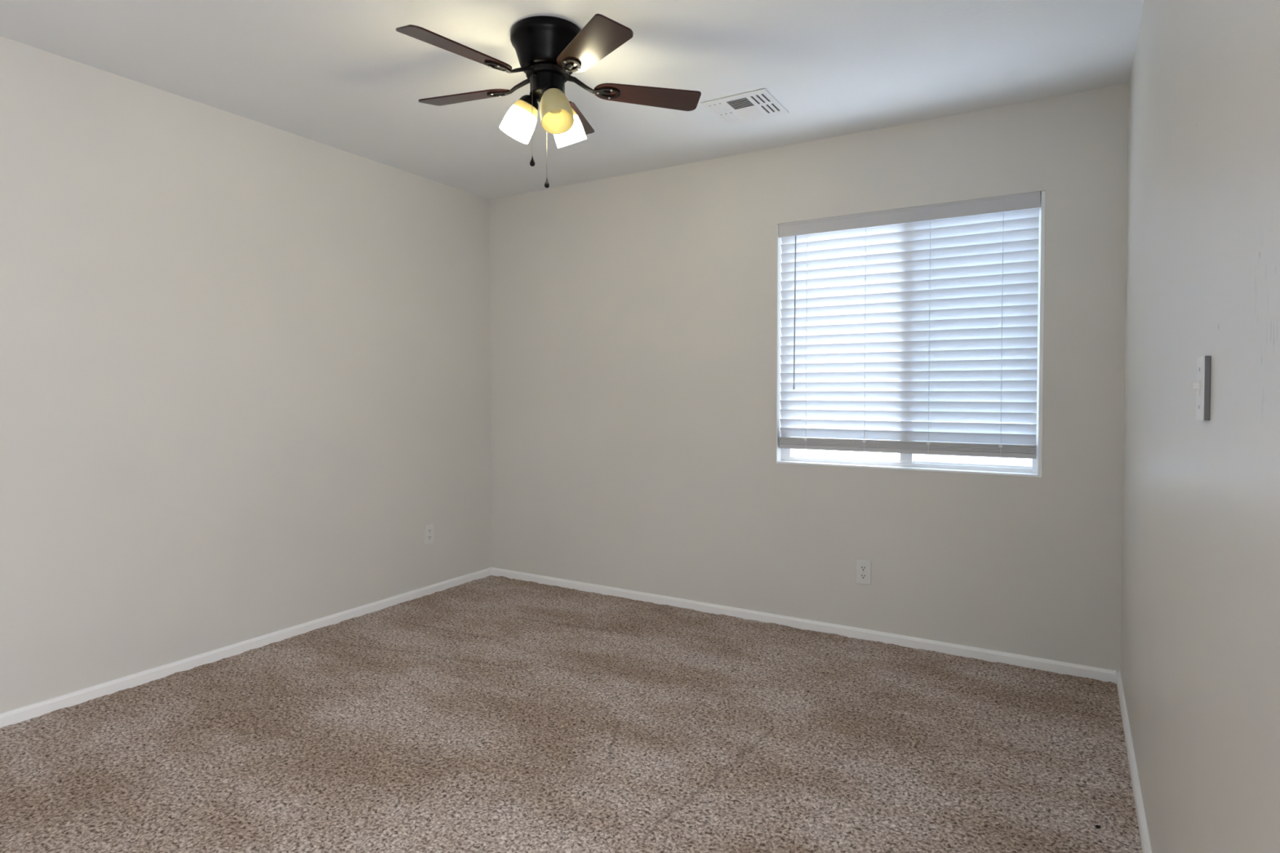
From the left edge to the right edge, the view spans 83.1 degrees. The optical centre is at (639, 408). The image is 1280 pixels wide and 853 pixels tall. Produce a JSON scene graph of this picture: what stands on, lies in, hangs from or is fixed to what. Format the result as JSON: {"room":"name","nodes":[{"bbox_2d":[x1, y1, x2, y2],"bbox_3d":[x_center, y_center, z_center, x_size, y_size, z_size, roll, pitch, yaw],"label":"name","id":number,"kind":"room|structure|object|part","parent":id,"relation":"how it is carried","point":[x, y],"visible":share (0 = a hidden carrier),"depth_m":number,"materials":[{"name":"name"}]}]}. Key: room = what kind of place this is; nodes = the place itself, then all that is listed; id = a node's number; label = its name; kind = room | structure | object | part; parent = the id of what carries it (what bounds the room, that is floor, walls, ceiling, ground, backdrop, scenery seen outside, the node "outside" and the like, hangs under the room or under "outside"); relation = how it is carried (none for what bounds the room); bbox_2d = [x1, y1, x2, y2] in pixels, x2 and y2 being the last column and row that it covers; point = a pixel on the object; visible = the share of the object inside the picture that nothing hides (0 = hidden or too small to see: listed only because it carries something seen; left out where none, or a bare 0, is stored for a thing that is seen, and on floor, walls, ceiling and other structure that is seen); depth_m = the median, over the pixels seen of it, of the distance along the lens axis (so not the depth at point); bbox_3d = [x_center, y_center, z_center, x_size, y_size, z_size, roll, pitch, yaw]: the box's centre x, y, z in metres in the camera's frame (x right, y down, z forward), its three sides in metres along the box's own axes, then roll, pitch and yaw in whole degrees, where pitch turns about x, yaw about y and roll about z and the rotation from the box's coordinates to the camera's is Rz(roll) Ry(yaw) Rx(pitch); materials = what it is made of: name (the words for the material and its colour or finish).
{"room":"empty bedroom","nodes":[
{"label":"empty bedroom","id":0,"kind":"room"},
{"bbox_2d":[0,35,491,713],"bbox_3d":[-2.142,-0.098,2.895,0.150,2.640,4.600,1,1,31],"label":"wall","id":1,"kind":"structure","parent":0,"point":[245,363],"depth_m":3.16,"materials":[{"name":"paint"}]},
{"bbox_2d":[0,567,492,728],"bbox_3d":[-2.073,1.105,2.878,0.013,0.056,4.300,1,1,31],"label":"baseboard","id":2,"kind":"structure","parent":1,"relation":"attached to","point":[39,708],"depth_m":3.17,"materials":[{"name":"white"}]},
{"bbox_2d":[424,523,434,544],"bbox_3d":[-1.244,0.742,4.260,0.009,0.116,0.070,1,1,31],"label":"wall outlet","id":3,"kind":"object","parent":1,"relation":"attached to","point":[429,528],"visible":1,"depth_m":4.25,"materials":[{"name":"white plastic"}]},
{"bbox_2d":[0,575,1142,852],"bbox_3d":[-0.605,1.143,2.001,3.434,0.011,4.300,1,1,31],"label":"floor","id":4,"kind":"structure","parent":0,"point":[491,713],"depth_m":2.42,"materials":[{"name":"carpet"}]},
{"bbox_2d":[0,0,1144,199],"bbox_3d":[-0.603,-1.347,1.949,3.434,0.100,4.300,1,1,31],"label":"ceiling","id":5,"kind":"structure","parent":0,"point":[340,74],"depth_m":2.76,"materials":[{"name":"paint"}]},
{"bbox_2d":[395,13,701,187],"bbox_3d":[-0.353,-1.050,2.531,1.034,0.517,1.059,1,1,31],"label":"ceiling fan","id":6,"kind":"object","parent":5,"relation":"hanging from","point":[548,50],"visible":1,"depth_m":2.45,"materials":[{"name":"brown wood"}]},
{"bbox_3d":[-0.568,-1.129,2.269,0.128,0.006,0.386,21,15,41],"label":"blade","id":7,"kind":"part","parent":6,"relation":"part of","materials":[{"name":"brown wood"}]},
{"bbox_3d":[-0.643,-1.156,2.679,0.386,0.006,0.128,4,15,25],"label":"blade","id":8,"kind":"part","parent":6,"relation":"part of","materials":[{"name":"brown wood"}]},
{"bbox_3d":[-0.430,-1.013,2.541,0.132,0.150,0.117,1,1,31],"label":"lamp shade","id":9,"kind":"part","parent":6,"relation":"part of","materials":[{"name":"white glass"}]},
{"bbox_3d":[-0.367,-0.844,2.461,0.018,0.037,0.018,1,1,31],"label":"pull knob","id":10,"kind":"part","parent":6,"relation":"part of","materials":[{"name":"black metal"}]},
{"bbox_3d":[-0.335,-0.811,2.593,0.018,0.037,0.018,1,1,31],"label":"pull knob","id":11,"kind":"part","parent":6,"relation":"part of","materials":[{"name":"black metal"}]},
{"bbox_3d":[-0.291,-1.038,2.448,0.056,0.079,0.050,1,1,31],"label":"light bulb","id":12,"kind":"part","parent":6,"relation":"part of","materials":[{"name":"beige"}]},
{"bbox_3d":[-0.283,-1.010,2.430,0.129,0.150,0.122,1,1,31],"label":"lamp shade","id":13,"kind":"part","parent":6,"relation":"part of","materials":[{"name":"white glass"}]},
{"bbox_3d":[-0.257,-1.014,2.610,0.112,0.150,0.135,1,1,31],"label":"lamp shade","id":14,"kind":"part","parent":6,"relation":"part of","materials":[{"name":"white glass"}]},
{"bbox_3d":[-0.277,-1.152,2.878,0.128,0.006,0.386,-8,2,8],"label":"blade","id":15,"kind":"part","parent":6,"relation":"part of","materials":[{"name":"brown wood"}]},
{"bbox_3d":[-0.155,-1.108,2.216,0.128,0.006,0.386,13,-2,-29],"label":"blade","id":16,"kind":"part","parent":6,"relation":"part of","materials":[{"name":"brown wood"}]},
{"bbox_3d":[0.025,-1.122,2.591,0.386,0.006,0.128,2,-8,-10],"label":"blade","id":17,"kind":"part","parent":6,"relation":"part of","materials":[{"name":"brown wood"}]},
{"bbox_2d":[701,88,788,125],"bbox_3d":[0.464,-1.317,3.165,0.292,0.008,0.292,1,1,31],"label":"ceiling vent","id":18,"kind":"object","parent":5,"relation":"in","point":[759,104],"visible":1,"depth_m":3.15,"materials":[{"name":"white metal"}]},
{"bbox_2d":[489,83,1128,672],"bbox_3d":[0.539,-0.115,3.884,3.434,2.640,0.150,1,1,31],"label":"wall","id":19,"kind":"structure","parent":0,"point":[633,317],"depth_m":3.71,"materials":[{"name":"paint"}]},
{"bbox_2d":[491,567,1116,684],"bbox_3d":[0.495,1.088,3.839,3.408,0.056,0.013,1,1,31],"label":"baseboard","id":20,"kind":"structure","parent":19,"relation":"attached to","point":[1045,664],"depth_m":3.54,"materials":[{"name":"white"}]},
{"bbox_2d":[856,559,871,584],"bbox_3d":[1.079,0.791,3.486,0.070,0.116,0.009,1,1,31],"label":"wall outlet","id":21,"kind":"object","parent":19,"relation":"attached to","point":[863,566],"visible":1,"depth_m":3.48,"materials":[{"name":"white plastic"}]},
{"bbox_2d":[859,573,866,579],"bbox_3d":[1.078,0.810,3.484,0.034,0.027,0.002,1,1,31],"label":"socket","id":22,"kind":"object","parent":21,"relation":"attached to","point":[862,575],"depth_m":3.48,"materials":[{"name":"grey plastic"}]},
{"bbox_2d":[859,564,866,571],"bbox_3d":[1.078,0.771,3.483,0.034,0.027,0.002,1,1,31],"label":"socket","id":23,"kind":"object","parent":21,"relation":"attached to","point":[862,567],"depth_m":3.48,"materials":[{"name":"grey plastic"}]},
{"bbox_2d":[776,191,1045,477],"bbox_3d":[1.229,-0.322,3.416,1.193,1.223,0.069,1,1,31],"label":"trim","id":24,"kind":"structure","parent":19,"relation":"attached to","point":[779,460],"depth_m":3.29,"materials":[{"name":"white paint"}]},
{"bbox_2d":[781,194,1041,473],"bbox_3d":[1.263,-0.325,3.473,1.193,1.225,0.084,1,1,31],"label":"window","id":25,"kind":"structure","parent":19,"relation":"in","point":[905,460],"depth_m":3.37,"materials":[{"name":"white plastic"}]},
{"bbox_2d":[778,191,1040,458],"bbox_3d":[1.224,-0.362,3.417,1.169,1.148,0.063,1,1,31],"label":"window blind","id":26,"kind":"object","parent":25,"relation":"attached to","point":[917,304],"visible":1,"depth_m":3.38,"materials":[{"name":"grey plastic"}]},
{"bbox_3d":[0.849,-0.342,3.649,0.002,1.083,0.050,1,1,31],"label":"ladder cord","id":27,"kind":"part","parent":26,"relation":"part of","materials":[{"name":"fabric"}]},
{"bbox_3d":[1.097,-0.338,3.500,0.002,1.083,0.050,1,1,31],"label":"ladder cord","id":28,"kind":"part","parent":26,"relation":"part of","materials":[{"name":"fabric"}]},
{"bbox_3d":[1.224,0.200,3.435,1.161,0.023,0.040,1,1,31],"label":"rail","id":29,"kind":"part","parent":26,"relation":"part of","materials":[{"name":"grey plastic"}]},
{"bbox_3d":[1.348,-0.335,3.350,0.002,1.083,0.050,1,1,31],"label":"ladder cord","id":30,"kind":"part","parent":26,"relation":"part of","materials":[{"name":"fabric"}]},
{"bbox_3d":[1.605,-0.331,3.196,0.002,1.083,0.050,1,1,31],"label":"ladder cord","id":31,"kind":"part","parent":26,"relation":"part of","materials":[{"name":"fabric"}]},
{"bbox_2d":[1120,0,1279,852],"bbox_3d":[0.934,-0.056,1.056,0.150,2.640,4.600,1,1,31],"label":"wall","id":32,"kind":"structure","parent":0,"point":[1200,655],"depth_m":1.17,"materials":[{"name":"paint"}]},
{"bbox_2d":[1116,671,1151,852],"bbox_3d":[1.209,1.133,1.702,0.013,0.056,2.950,1,1,31],"label":"baseboard","id":33,"kind":"structure","parent":32,"relation":"attached to","point":[1143,828],"depth_m":2.18,"materials":[{"name":"white"}]},
{"bbox_2d":[1192,355,1211,420],"bbox_3d":[0.890,-0.032,1.146,0.018,0.101,0.069,1,1,31],"label":"light switch","id":34,"kind":"object","parent":32,"relation":"attached to","point":[1202,385],"visible":1,"depth_m":1.12,"materials":[{"name":"white plastic"}]},
{"bbox_3d":[0.889,-0.032,1.147,0.001,0.024,0.010,1,1,31],"label":"toggle frame","id":35,"kind":"part","parent":34,"relation":"part of","materials":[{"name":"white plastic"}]},
{"bbox_3d":[0.890,-0.032,1.146,0.002,0.101,0.069,1,1,31],"label":"plate","id":36,"kind":"part","parent":34,"relation":"part of","materials":[{"name":"white plastic"}]},
{"bbox_3d":[0.894,-0.032,1.144,0.008,0.100,0.068,1,1,31],"label":"mounting plate","id":37,"kind":"part","parent":34,"relation":"part of","materials":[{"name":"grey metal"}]}
]}

